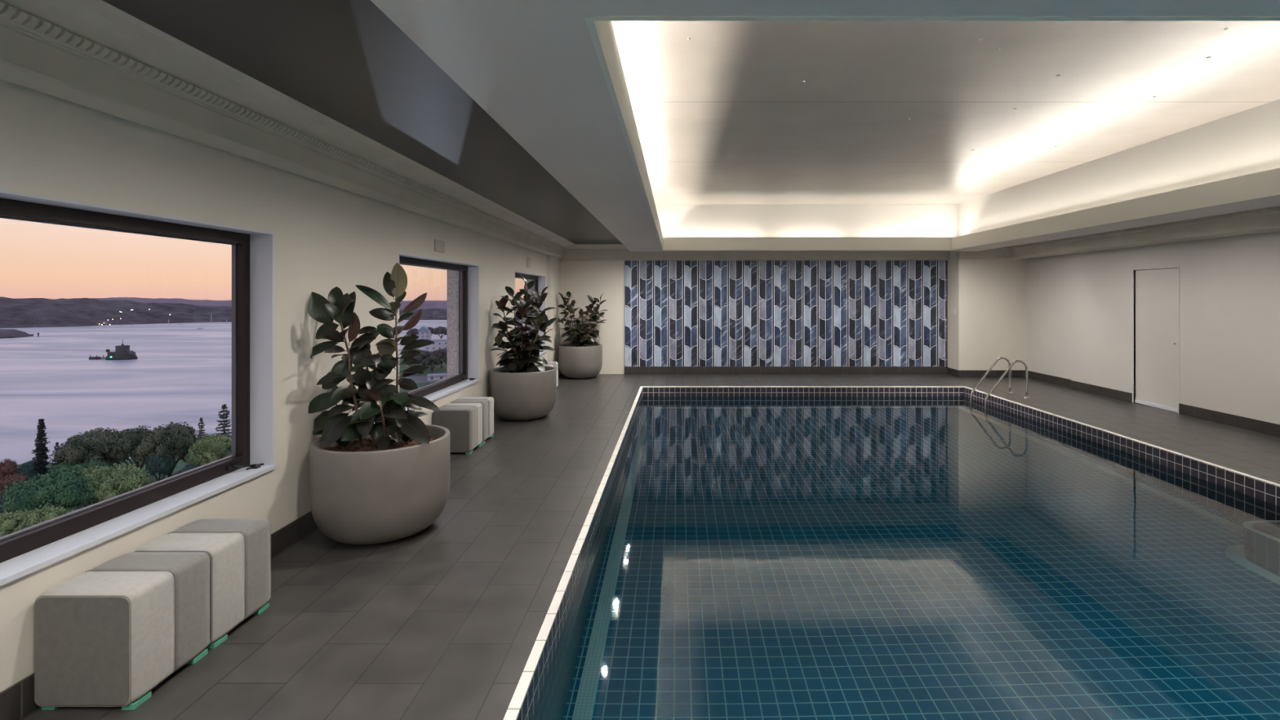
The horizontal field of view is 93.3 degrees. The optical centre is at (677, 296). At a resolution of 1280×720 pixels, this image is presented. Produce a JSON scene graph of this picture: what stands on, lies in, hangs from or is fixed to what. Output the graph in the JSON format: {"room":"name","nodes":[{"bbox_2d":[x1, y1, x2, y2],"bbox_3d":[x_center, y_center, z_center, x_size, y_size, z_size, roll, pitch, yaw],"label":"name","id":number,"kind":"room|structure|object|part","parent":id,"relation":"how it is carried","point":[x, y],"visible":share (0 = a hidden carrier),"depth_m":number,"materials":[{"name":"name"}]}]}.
{"room":"indoor swimming pool","nodes":[
{"label":"indoor swimming pool","id":0,"kind":"room"},
{"bbox_2d":[0,79,559,692],"bbox_3d":[-2.705,0.280,5.075,0.330,3.200,16.550,0,0,0],"label":"wall","id":1,"kind":"structure","parent":0,"point":[326,237],"depth_m":3.93,"materials":[{"name":"paint"}]},
{"bbox_2d":[0,189,275,586],"bbox_3d":[-2.717,0.349,2.761,0.230,1.529,2.303,0,0,0],"label":"window","id":2,"kind":"structure","parent":1,"relation":"in","point":[26,551],"depth_m":3.37,"materials":[{"name":"grey"}]},
{"bbox_3d":[-2.692,1.101,2.761,0.181,0.026,2.303,0,0,0],"label":"sill","id":3,"kind":"part","parent":2,"relation":"part of","materials":[{"name":"white paint"}]},
{"bbox_2d":[0,373,559,719],"bbox_3d":[-2.574,1.605,4.850,0.092,0.150,16.100,0,0,0],"label":"baseboard","id":4,"kind":"structure","parent":1,"relation":"attached to","point":[17,701],"depth_m":2.44,"materials":[{"name":"tile"}]},
{"bbox_2d":[0,0,574,257],"bbox_3d":[-2.382,-0.963,4.950,0.475,0.285,16.300,0,0,0],"label":"trim","id":5,"kind":"structure","parent":1,"relation":"attached to","point":[93,54],"depth_m":3.06,"materials":[{"name":"paint"}]},
{"bbox_2d":[398,252,479,410],"bbox_3d":[-2.717,0.349,6.819,0.230,1.529,2.293,0,0,0],"label":"window","id":6,"kind":"structure","parent":1,"relation":"in","point":[468,375],"depth_m":7.88,"materials":[{"name":"grey"}]},
{"bbox_3d":[-2.692,1.101,6.819,0.181,0.026,2.293,0,0,0],"label":"sill","id":7,"kind":"part","parent":6,"relation":"part of","materials":[{"name":"white stone"}]},
{"bbox_2d":[434,239,444,253],"bbox_3d":[-2.611,-0.555,6.635,0.017,0.130,0.270,0,0,0],"label":"air vent","id":8,"kind":"object","parent":1,"relation":"in","point":[439,246],"visible":1,"depth_m":6.62,"materials":[{"name":"grey"}]},
{"bbox_2d":[526,257,530,267],"bbox_3d":[-2.611,-0.600,10.610,0.017,0.180,0.220,0,0,0],"label":"air vent","id":9,"kind":"object","parent":1,"relation":"in","point":[528,260],"visible":1,"depth_m":10.58,"materials":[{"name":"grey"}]},
{"bbox_2d":[515,271,546,355],"bbox_3d":[-2.717,0.349,10.860,0.230,1.529,2.280,0,0,0],"label":"window","id":10,"kind":"structure","parent":1,"relation":"in","point":[540,280],"depth_m":11.93,"materials":[{"name":"grey metal"}]},
{"bbox_2d":[102,0,622,244],"bbox_3d":[2.295,-1.130,5.050,10.330,0.050,16.500,0,0,0],"label":"ceiling","id":11,"kind":"structure","parent":0,"point":[347,61],"depth_m":3.11,"materials":[{"name":"grey paint"}]},
{"bbox_2d":[20,373,1279,719],"bbox_3d":[2.420,1.740,4.950,10.080,0.120,16.300,0,0,0],"label":"floor","id":12,"kind":"structure","parent":0,"point":[444,620],"depth_m":3.64,"materials":[{"name":"tile"}]},
{"bbox_2d":[34,551,209,710],"bbox_3d":[-2.404,1.439,2.644,0.410,0.482,0.420,0,0,0],"label":"seat","id":13,"kind":"object","parent":12,"relation":"on","point":[109,633],"visible":1,"depth_m":2.45,"materials":[{"name":"fabric"}]},
{"bbox_3d":[-2.404,1.431,2.438,0.378,0.434,0.008,0,0,0],"label":"panel","id":14,"kind":"part","parent":13,"relation":"part of","materials":[{"name":"grey fabric"}]},
{"bbox_2d":[133,518,271,648],"bbox_3d":[-2.404,1.439,3.072,0.410,0.482,0.420,0,0,0],"label":"seat","id":15,"kind":"object","parent":12,"relation":"on","point":[238,550],"visible":0.59,"depth_m":3.03,"materials":[{"name":"fabric"}]},
{"bbox_3d":[-2.404,1.431,2.866,0.378,0.434,0.008,0,0,0],"label":"panel","id":16,"kind":"part","parent":15,"relation":"part of","materials":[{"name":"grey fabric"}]},
{"bbox_2d":[307,262,450,545],"bbox_3d":[-2.135,0.719,4.350,0.934,1.923,0.904,0,0,0],"label":"rubber plant","id":17,"kind":"object","parent":12,"relation":"on","point":[386,480],"visible":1,"depth_m":4.21,"materials":[{"name":"green plant"}]},
{"bbox_3d":[-2.311,0.585,4.284,0.046,0.928,0.163,0,0,33],"label":"stem","id":18,"kind":"part","parent":17,"relation":"part of","materials":[{"name":"brown plant"}]},
{"bbox_3d":[-2.120,1.345,4.350,0.904,0.670,0.904,0,0,0],"label":"planter","id":19,"kind":"part","parent":17,"relation":"part of","materials":[{"name":"beige concrete"}]},
{"bbox_3d":[-2.055,0.868,4.222,0.023,0.314,0.079,0,0,15],"label":"stem","id":20,"kind":"part","parent":17,"relation":"part of","materials":[{"name":"brown plant"}]},
{"bbox_3d":[-2.023,0.545,4.352,0.024,1.013,0.058,0,0,-23],"label":"stem","id":21,"kind":"part","parent":17,"relation":"part of","materials":[{"name":"brown plant"}]},
{"bbox_2d":[433,403,482,453],"bbox_3d":[-2.404,1.439,6.626,0.410,0.482,0.420,0,0,0],"label":"seat","id":22,"kind":"object","parent":12,"relation":"on","point":[464,421],"visible":0.69,"depth_m":6.42,"materials":[{"name":"fabric"}]},
{"bbox_3d":[-2.404,1.431,6.420,0.378,0.434,0.008,0,0,0],"label":"panel","id":23,"kind":"part","parent":22,"relation":"part of","materials":[{"name":"grey fabric"}]},
{"bbox_2d":[449,396,493,444],"bbox_3d":[-2.404,1.439,7.054,0.410,0.482,0.420,0,0,0],"label":"seat","id":24,"kind":"object","parent":12,"relation":"on","point":[487,402],"visible":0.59,"depth_m":7.00,"materials":[{"name":"fabric"}]},
{"bbox_2d":[488,274,556,420],"bbox_3d":[-2.150,0.684,8.420,0.933,1.991,0.933,0,0,0],"label":"rubber plant","id":25,"kind":"object","parent":12,"relation":"on","point":[524,388],"visible":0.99,"depth_m":8.24,"materials":[{"name":"green plant"}]},
{"bbox_3d":[-2.239,0.790,8.270,0.214,0.624,0.065,0,0,-37],"label":"stem","id":26,"kind":"part","parent":25,"relation":"part of","materials":[{"name":"brown plant"}]},
{"bbox_3d":[-2.234,0.551,8.372,0.103,1.102,0.030,0,0,-30],"label":"stem","id":27,"kind":"part","parent":25,"relation":"part of","materials":[{"name":"brown plant"}]},
{"bbox_3d":[-2.146,0.641,8.327,0.029,0.922,0.108,0,0,-11],"label":"stem","id":28,"kind":"part","parent":25,"relation":"part of","materials":[{"name":"brown plant"}]},
{"bbox_3d":[-2.150,1.345,8.420,0.904,0.670,0.904,0,0,0],"label":"planter","id":29,"kind":"part","parent":25,"relation":"part of","materials":[{"name":"beige concrete"}]},
{"bbox_3d":[-2.132,0.475,8.420,0.094,1.250,0.022,0,0,0],"label":"stem","id":30,"kind":"part","parent":25,"relation":"part of","materials":[{"name":"brown plant"}]},
{"bbox_3d":[-1.997,0.716,8.314,0.224,0.774,0.061,0,0,15],"label":"stem","id":31,"kind":"part","parent":25,"relation":"part of","materials":[{"name":"brown plant"}]},
{"bbox_2d":[542,361,558,388],"bbox_3d":[-2.404,1.439,10.964,0.410,0.482,0.420,0,0,0],"label":"seat","id":32,"kind":"object","parent":12,"relation":"on","point":[555,364],"visible":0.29,"depth_m":11.04,"materials":[{"name":"fabric"}]},
{"bbox_2d":[557,291,608,378],"bbox_3d":[-1.996,0.784,12.602,0.969,1.793,0.904,0,0,-43],"label":"rubber plant","id":33,"kind":"object","parent":12,"relation":"on","point":[580,358],"visible":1,"depth_m":12.40,"materials":[{"name":"green plant"}]},
{"bbox_3d":[-2.020,1.345,12.580,0.904,0.670,0.904,0,0,0],"label":"planter","id":34,"kind":"part","parent":33,"relation":"part of","materials":[{"name":"beige concrete"}]},
{"bbox_2d":[969,356,1030,408],"bbox_3d":[5.452,1.788,10.250,0.765,1.484,0.590,0,0,0],"label":"pool ladder","id":35,"kind":"object","parent":12,"relation":"attached to","point":[1009,369],"visible":0.77,"depth_m":10.00,"materials":[{"name":"silver metal"}]},
{"bbox_3d":[5.450,1.788,10.500,0.719,1.484,0.039,0,0,0],"label":"rail","id":36,"kind":"part","parent":35,"relation":"part of","materials":[{"name":"silver metal"}]},
{"bbox_3d":[5.450,1.788,10.000,0.719,1.484,0.039,0,0,0],"label":"rail","id":37,"kind":"part","parent":35,"relation":"part of","materials":[{"name":"silver metal"}]},
{"bbox_2d":[560,251,1026,373],"bbox_3d":[2.490,0.280,12.955,10.220,3.200,0.790,0,0,0],"label":"wall","id":38,"kind":"structure","parent":0,"point":[988,296],"depth_m":12.56,"materials":[{"name":"paint"}]},
{"bbox_2d":[559,244,950,260],"bbox_3d":[1.650,-0.944,12.910,8.500,0.323,0.380,0,0,0],"label":"trim","id":39,"kind":"structure","parent":38,"relation":"attached to","point":[576,251],"depth_m":12.97,"materials":[{"name":"paint"}]},
{"bbox_2d":[623,260,947,366],"bbox_3d":[2.353,0.366,13.090,7.017,2.297,0.020,0,0,0],"label":"panel","id":40,"kind":"object","parent":38,"relation":"attached to","point":[677,313],"visible":1,"depth_m":13.09,"materials":[{"name":"tile"}]},
{"bbox_2d":[624,366,1025,377],"bbox_3d":[3.060,1.597,12.824,8.420,0.165,0.552,0,0,0],"label":"baseboard","id":41,"kind":"structure","parent":38,"relation":"attached to","point":[628,370],"depth_m":13.07,"materials":[{"name":"tile"}]},
{"bbox_2d":[947,367,958,377],"bbox_3d":[5.854,1.605,12.830,0.012,0.150,0.540,0,0,0],"label":"baseboard","id":42,"kind":"structure","parent":38,"relation":"attached to","point":[951,371],"depth_m":12.79,"materials":[{"name":"tile"}]},
{"bbox_2d":[955,246,1013,258],"bbox_3d":[6.535,-0.944,12.360,1.470,0.323,0.400,0,0,0],"label":"trim","id":43,"kind":"structure","parent":38,"relation":"attached to","point":[1002,252],"depth_m":12.41,"materials":[{"name":"paint"}]},
{"bbox_2d":[370,0,1279,251],"bbox_3d":[2.365,-0.978,5.350,6.490,0.255,11.900,0,0,0],"label":"ceiling","id":44,"kind":"structure","parent":0,"point":[533,66],"depth_m":2.11,"materials":[{"name":"paint"}]},
{"bbox_2d":[516,387,1279,719],"bbox_3d":[2.345,2.294,5.100,6.210,1.212,12.440,0,0,0],"label":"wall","id":45,"kind":"structure","parent":0,"point":[1260,490],"depth_m":7.14,"materials":[{"name":"tile"}]},
{"bbox_2d":[502,386,1279,719],"bbox_3d":[2.345,1.682,5.115,6.070,0.012,12.330,0,0,0],"label":"trim","id":46,"kind":"structure","parent":45,"relation":"on","point":[513,712],"depth_m":4.29,"materials":[{"name":"tile"}]},
{"bbox_2d":[531,396,1279,719],"bbox_3d":[2.345,2.332,5.100,5.990,0.956,12.220,0,0,0],"label":"pool water","id":47,"kind":"object","parent":45,"relation":"in","point":[748,557],"visible":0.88,"depth_m":4.04,"materials":[{"name":"blue liquid"}]},
{"bbox_2d":[611,21,1279,204],"bbox_3d":[2.369,-1.745,6.423,5.793,0.050,9.685,0,0,0],"label":"ceiling","id":48,"kind":"structure","parent":0,"point":[717,112],"depth_m":5.17,"materials":[{"name":"white paint"}]},
{"bbox_2d":[655,98,1279,237],"bbox_3d":[2.369,-1.310,6.423,5.793,0.820,9.685,0,0,0],"label":"cove","id":49,"kind":"structure","parent":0,"point":[1246,142],"depth_m":8.58,"materials":[{"name":"grey paint"}]},
{"bbox_2d":[584,16,1279,250],"bbox_3d":[2.369,-0.958,6.423,5.299,0.224,9.191,0,0,0],"label":"trim","id":50,"kind":"structure","parent":49,"relation":"attached to","point":[1265,184],"depth_m":5.74,"materials":[{"name":"beige paint"}]},
{"bbox_2d":[1026,231,1279,424],"bbox_3d":[7.335,0.280,4.680,0.250,3.200,15.760,0,0,0],"label":"wall","id":51,"kind":"structure","parent":0,"point":[1079,305],"depth_m":8.53,"materials":[{"name":"paint"}]},
{"bbox_2d":[1010,205,1279,258],"bbox_3d":[6.920,-0.944,4.680,0.580,0.323,15.760,0,0,0],"label":"trim","id":52,"kind":"structure","parent":51,"relation":"attached to","point":[1266,220],"depth_m":8.53,"materials":[{"name":"paint"}]},
{"bbox_2d":[1027,370,1279,437],"bbox_3d":[7.234,1.605,4.680,0.072,0.150,15.760,0,0,0],"label":"baseboard","id":53,"kind":"structure","parent":51,"relation":"attached to","point":[1264,427],"depth_m":8.43,"materials":[{"name":"tile"}]},
{"bbox_2d":[1132,265,1179,413],"bbox_3d":[7.245,0.615,9.110,0.090,2.130,0.900,0,0,0],"label":"door","id":54,"kind":"structure","parent":51,"relation":"in","point":[1157,294],"depth_m":9.09,"materials":[{"name":"paint"}]},
{"label":"outside","id":55,"kind":"structure","parent":0,"visible":0},
{"bbox_2d":[0,320,524,464],"bbox_3d":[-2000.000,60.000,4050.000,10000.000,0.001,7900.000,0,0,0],"label":"water","id":56,"kind":"structure","parent":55,"point":[180,373],"depth_m":438.65,"materials":[{"name":"liquid"}]},
{"bbox_2d":[88,339,137,359],"bbox_3d":[-539.835,51.500,577.246,42.458,21.000,16.147,0,0,0],"label":"ship","id":57,"kind":"object","parent":56,"relation":"on","point":[122,352],"visible":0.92,"depth_m":574.49,"materials":[{"name":"metal"}]},
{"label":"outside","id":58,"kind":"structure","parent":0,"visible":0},
{"bbox_2d":[0,328,33,338],"bbox_3d":[-1028.161,52.064,909.756,144.003,19.872,122.636,0,0,0],"label":"headland","id":59,"kind":"structure","parent":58,"point":[4,333],"depth_m":891.52,"materials":[{"name":"grey"}]},
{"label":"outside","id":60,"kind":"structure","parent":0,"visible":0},
{"bbox_2d":[447,270,459,377],"bbox_3d":[-2.958,1.180,8.380,0.175,7.000,0.920,0,0,0],"label":"stone column","id":61,"kind":"structure","parent":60,"point":[453,277],"depth_m":7.93,"materials":[{"name":"grey stone"}]},
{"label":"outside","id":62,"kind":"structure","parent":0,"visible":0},
{"bbox_2d":[524,279,533,341],"bbox_3d":[-2.958,1.180,12.450,0.175,7.000,0.920,0,0,0],"label":"stone column","id":63,"kind":"structure","parent":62,"point":[530,291],"depth_m":12.00,"materials":[{"name":"grey stone"}]},
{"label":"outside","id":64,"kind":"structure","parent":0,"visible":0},
{"bbox_2d":[0,297,524,328],"bbox_3d":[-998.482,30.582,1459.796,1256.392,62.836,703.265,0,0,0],"label":"hills","id":65,"kind":"structure","parent":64,"point":[20,313],"depth_m":1325.49,"materials":[{"name":"grey"}]},
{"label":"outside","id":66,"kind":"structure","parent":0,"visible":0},
{"bbox_2d":[432,326,446,339],"bbox_3d":[-306.627,48.223,785.168,21.520,20.030,21.328,0,0,42],"label":"broadleaf tree","id":67,"kind":"object","parent":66,"point":[441,330],"visible":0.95,"depth_m":780.07,"materials":[{"name":"green plant"}]},
{"bbox_3d":[-307.771,44.134,785.870,20.191,11.853,20.826,0,0,-16],"label":"crown","id":68,"kind":"part","parent":67,"relation":"part of","materials":[{"name":"green plant"}]},
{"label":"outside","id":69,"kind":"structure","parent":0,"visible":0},
{"bbox_2d":[427,326,434,335],"bbox_3d":[-332.115,49.256,810.539,17.449,17.956,16.751,0,0,6],"label":"broadleaf tree","id":70,"kind":"object","parent":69,"point":[431,329],"visible":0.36,"depth_m":806.80,"materials":[{"name":"green plant"}]},
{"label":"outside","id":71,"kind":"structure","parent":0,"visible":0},
{"bbox_2d":[406,328,418,334],"bbox_3d":[-344.267,49.525,785.803,16.403,17.424,16.335,0,0,-18],"label":"broadleaf tree","id":72,"kind":"object","parent":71,"point":[414,331],"visible":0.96,"depth_m":781.98,"materials":[{"name":"green plant"}]},
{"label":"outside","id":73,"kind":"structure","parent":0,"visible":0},
{"bbox_2d":[415,325,431,339],"bbox_3d":[-335.112,48.454,796.326,18.367,19.451,23.000,0,0,-18],"label":"building","id":74,"kind":"structure","parent":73,"point":[424,333],"depth_m":786.38,"materials":[{"name":"stone"}]},
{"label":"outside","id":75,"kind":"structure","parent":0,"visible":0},
{"bbox_2d":[424,338,447,351],"bbox_3d":[-262.077,52.702,658.595,25.221,10.956,18.800,0,0,-18],"label":"building","id":76,"kind":"structure","parent":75,"point":[439,344],"depth_m":650.50,"materials":[{"name":"stone"}]},
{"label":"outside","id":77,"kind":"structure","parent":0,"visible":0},
{"bbox_2d":[399,375,447,382],"bbox_3d":[-178.514,58.150,422.956,81.487,0.060,54.138,0,0,0],"label":"road","id":78,"kind":"structure","parent":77,"point":[416,379],"depth_m":424.95,"materials":[{"name":"grey asphalt"}]},
{"bbox_2d":[426,373,447,381],"bbox_3d":[-168.235,56.345,422.635,12.805,3.671,10.800,0,0,-18],"label":"building","id":79,"kind":"structure","parent":78,"relation":"on","point":[441,376],"depth_m":418.46,"materials":[{"name":"stone"}]},
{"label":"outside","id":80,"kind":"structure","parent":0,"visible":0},
{"bbox_2d":[89,297,524,310],"bbox_3d":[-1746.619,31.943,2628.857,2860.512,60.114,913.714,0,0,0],"label":"ridge","id":81,"kind":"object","parent":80,"point":[442,304],"visible":0.2,"depth_m":2664.19,"materials":[{"name":"grey"}]},
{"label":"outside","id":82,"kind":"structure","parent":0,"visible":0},
{"bbox_2d":[16,456,199,511],"bbox_3d":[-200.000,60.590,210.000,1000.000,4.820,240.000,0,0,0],"label":"ground","id":83,"kind":"structure","parent":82,"point":[180,464],"depth_m":203.69,"materials":[{"name":"green plant"}]},
{"bbox_2d":[0,492,4,515],"bbox_3d":[-166.202,53.280,148.544,9.249,9.865,9.287,0,0,-14],"label":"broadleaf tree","id":84,"kind":"object","parent":83,"relation":"on","point":[1,511],"visible":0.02,"depth_m":146.39,"materials":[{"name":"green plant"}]},
{"bbox_2d":[0,457,19,479],"bbox_3d":[-196.557,52.669,175.311,7.394,11.086,7.328,0,0,-34],"label":"broadleaf tree","id":85,"kind":"object","parent":83,"relation":"on","point":[8,468],"visible":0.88,"depth_m":175.04,"materials":[{"name":"red plant"}]},
{"bbox_2d":[0,473,29,493],"bbox_3d":[-181.354,53.378,164.756,9.577,9.668,9.616,0,0,15],"label":"broadleaf tree","id":86,"kind":"object","parent":83,"relation":"on","point":[3,482],"visible":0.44,"depth_m":163.11,"materials":[{"name":"red plant"}]},
{"bbox_2d":[0,508,31,537],"bbox_3d":[-143.110,52.309,129.710,12.161,11.818,12.211,0,0,-3],"label":"broadleaf tree","id":87,"kind":"object","parent":83,"relation":"on","point":[8,522],"visible":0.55,"depth_m":128.66,"materials":[{"name":"green plant"}]},
{"bbox_2d":[10,466,44,477],"bbox_3d":[-193.994,54.420,179.759,8.627,7.570,8.591,0,0,-25],"label":"broadleaf tree","id":88,"kind":"object","parent":83,"relation":"on","point":[29,472],"visible":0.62,"depth_m":178.88,"materials":[{"name":"teal plant"}]},
{"bbox_2d":[17,459,38,468],"bbox_3d":[-204.072,54.830,189.963,5.896,6.742,6.142,0,0,-33],"label":"broadleaf tree","id":89,"kind":"object","parent":83,"relation":"on","point":[30,463],"visible":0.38,"depth_m":188.84,"materials":[{"name":"teal plant"}]},
{"bbox_2d":[31,418,52,475],"bbox_3d":[-191.448,47.378,181.303,5.627,21.605,4.771,0,0,-5],"label":"pine","id":90,"kind":"object","parent":83,"relation":"on","point":[42,457],"visible":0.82,"depth_m":181.12,"materials":[{"name":"green plant"}]},
{"bbox_2d":[11,504,75,532],"bbox_3d":[-135.512,51.737,129.760,10.810,12.971,10.854,0,0,-31],"label":"broadleaf tree","id":91,"kind":"object","parent":83,"relation":"on","point":[35,517],"visible":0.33,"depth_m":128.56,"materials":[{"name":"green plant"}]},
{"bbox_2d":[0,467,98,515],"bbox_3d":[-148.863,49.967,143.929,18.438,16.548,19.009,0,0,-40],"label":"broadleaf tree","id":92,"kind":"object","parent":83,"relation":"on","point":[65,489],"visible":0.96,"depth_m":139.98,"materials":[{"name":"green plant"}]},
{"bbox_2d":[49,442,60,469],"bbox_3d":[-191.466,51.469,186.249,4.500,13.422,4.194,0,0,-22],"label":"pine","id":93,"kind":"object","parent":83,"relation":"on","point":[57,443],"visible":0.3,"depth_m":185.60,"materials":[{"name":"green plant"}]},
{"bbox_2d":[46,461,83,474],"bbox_3d":[-176.773,52.864,175.260,10.945,10.701,10.990,0,0,12],"label":"broadleaf tree","id":94,"kind":"object","parent":83,"relation":"on","point":[56,468],"visible":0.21,"depth_m":173.29,"materials":[{"name":"green plant"}]},
{"bbox_2d":[55,458,110,506],"bbox_3d":[-164.172,51.734,166.879,12.324,12.966,12.214,0,0,-28],"label":"broadleaf tree","id":95,"kind":"object","parent":83,"relation":"on","point":[94,464],"visible":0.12,"depth_m":166.41,"materials":[{"name":"green plant"}]},
{"bbox_3d":[-163.565,49.088,167.351,11.926,7.673,11.562,0,0,5],"label":"crown","id":96,"kind":"part","parent":95,"relation":"part of","materials":[{"name":"green plant"}]},
{"bbox_2d":[48,426,122,465],"bbox_3d":[-176.086,48.779,181.152,18.021,18.916,18.773,0,0,-40],"label":"broadleaf tree","id":97,"kind":"object","parent":83,"relation":"on","point":[92,444],"visible":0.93,"depth_m":177.06,"materials":[{"name":"green plant"}]},
{"bbox_2d":[82,454,123,466],"bbox_3d":[-175.061,52.279,181.599,14.151,11.871,14.025,0,0,-4],"label":"broadleaf tree","id":98,"kind":"object","parent":83,"relation":"on","point":[104,459],"visible":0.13,"depth_m":180.97,"materials":[{"name":"green plant"}]},
{"bbox_2d":[75,462,152,503],"bbox_3d":[-144.836,50.451,152.914,17.652,15.572,18.199,0,0,30],"label":"broadleaf tree","id":99,"kind":"object","parent":83,"relation":"on","point":[113,481],"visible":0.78,"depth_m":151.15,"materials":[{"name":"green plant"}]},
{"bbox_2d":[104,424,154,471],"bbox_3d":[-167.159,48.853,186.463,15.677,18.762,15.537,0,0,32],"label":"broadleaf tree","id":100,"kind":"object","parent":83,"relation":"on","point":[131,437],"visible":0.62,"depth_m":181.39,"materials":[{"name":"green plant"}]},
{"bbox_2d":[144,448,177,480],"bbox_3d":[-151.774,51.345,177.303,8.065,13.754,8.401,0,0,6],"label":"broadleaf tree","id":101,"kind":"object","parent":83,"relation":"on","point":[156,464],"visible":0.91,"depth_m":175.02,"materials":[{"name":"teal plant"}]},
{"bbox_2d":[132,421,198,477],"bbox_3d":[-153.168,48.082,181.307,15.851,20.329,15.916,0,0,40],"label":"broadleaf tree","id":102,"kind":"object","parent":83,"relation":"on","point":[176,438],"visible":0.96,"depth_m":177.92,"materials":[{"name":"green plant"}]},
{"bbox_2d":[170,463,198,476],"bbox_3d":[-136.877,52.798,171.531,9.966,10.841,11.046,0,0,27],"label":"broadleaf tree","id":103,"kind":"object","parent":83,"relation":"on","point":[188,467],"visible":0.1,"depth_m":169.98,"materials":[{"name":"teal plant"}]},
{"bbox_2d":[177,435,202,462],"bbox_3d":[-152.536,50.853,190.291,8.693,14.751,8.728,0,0,-23],"label":"broadleaf tree","id":104,"kind":"object","parent":83,"relation":"on","point":[198,437],"visible":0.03,"depth_m":187.51,"materials":[{"name":"teal plant"}]},
{"bbox_2d":[195,417,206,437],"bbox_3d":[-155.750,48.768,197.561,5.300,18.823,4.939,0,0,7],"label":"pine","id":105,"kind":"object","parent":83,"relation":"on","point":[201,433],"visible":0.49,"depth_m":197.02,"materials":[{"name":"green plant"}]},
{"bbox_2d":[183,432,231,466],"bbox_3d":[-138.000,49.272,180.073,14.709,17.925,14.121,0,0,-17],"label":"broadleaf tree","id":106,"kind":"object","parent":83,"relation":"on","point":[208,449],"visible":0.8,"depth_m":175.89,"materials":[{"name":"green plant"}]},
{"bbox_2d":[213,404,231,438],"bbox_3d":[-145.517,46.320,193.823,8.876,23.721,8.273,0,0,-13],"label":"pine","id":107,"kind":"object","parent":83,"relation":"on","point":[224,415],"visible":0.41,"depth_m":193.94,"materials":[{"name":"green plant"}]},
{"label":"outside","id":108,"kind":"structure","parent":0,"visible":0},
{"bbox_2d":[399,356,447,392],"bbox_3d":[-15.000,60.590,445.000,630.000,4.820,390.000,0,0,0],"label":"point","id":109,"kind":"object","parent":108,"point":[437,370],"depth_m":472.10,"materials":[{"name":"green plant"}]},
{"bbox_2d":[402,355,421,367],"bbox_3d":[-198.170,50.250,449.796,14.032,15.965,14.089,0,0,39],"label":"broadleaf tree","id":110,"kind":"object","parent":109,"relation":"on","point":[417,357],"visible":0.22,"depth_m":448.39,"materials":[{"name":"green plant"}]},
{"bbox_2d":[417,349,435,365],"bbox_3d":[-199.147,49.819,474.873,18.392,16.823,17.656,0,0,14],"label":"broadleaf tree","id":111,"kind":"object","parent":109,"relation":"on","point":[422,356],"visible":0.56,"depth_m":471.52,"materials":[{"name":"green plant"}]},
{"bbox_2d":[421,355,440,373],"bbox_3d":[-183.352,50.744,449.819,13.959,14.963,14.541,0,0,-19],"label":"broadleaf tree","id":112,"kind":"object","parent":109,"relation":"on","point":[430,361],"visible":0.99,"depth_m":446.54,"materials":[{"name":"green plant"}]},
{"bbox_3d":[-183.006,47.657,449.790,14.314,8.791,12.341,0,0,43],"label":"crown","id":113,"kind":"part","parent":112,"relation":"part of","materials":[{"name":"green plant"}]},
{"bbox_2d":[434,348,447,368],"bbox_3d":[-192.805,50.049,491.684,17.299,16.362,18.020,0,0,-41],"label":"broadleaf tree","id":114,"kind":"object","parent":109,"relation":"on","point":[440,353],"visible":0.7,"depth_m":487.98,"materials":[{"name":"green plant"}]},
{"bbox_3d":[-192.392,46.674,491.807,17.738,9.612,15.293,0,0,22],"label":"crown","id":115,"kind":"part","parent":114,"relation":"part of","materials":[{"name":"green plant"}]},
{"bbox_2d":[442,355,447,364],"bbox_3d":[-169.087,49.754,450.300,11.225,16.962,11.272,0,0,-13],"label":"broadleaf tree","id":116,"kind":"object","parent":109,"relation":"on","point":[445,358],"visible":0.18,"depth_m":446.65,"materials":[{"name":"green plant"}]}
]}

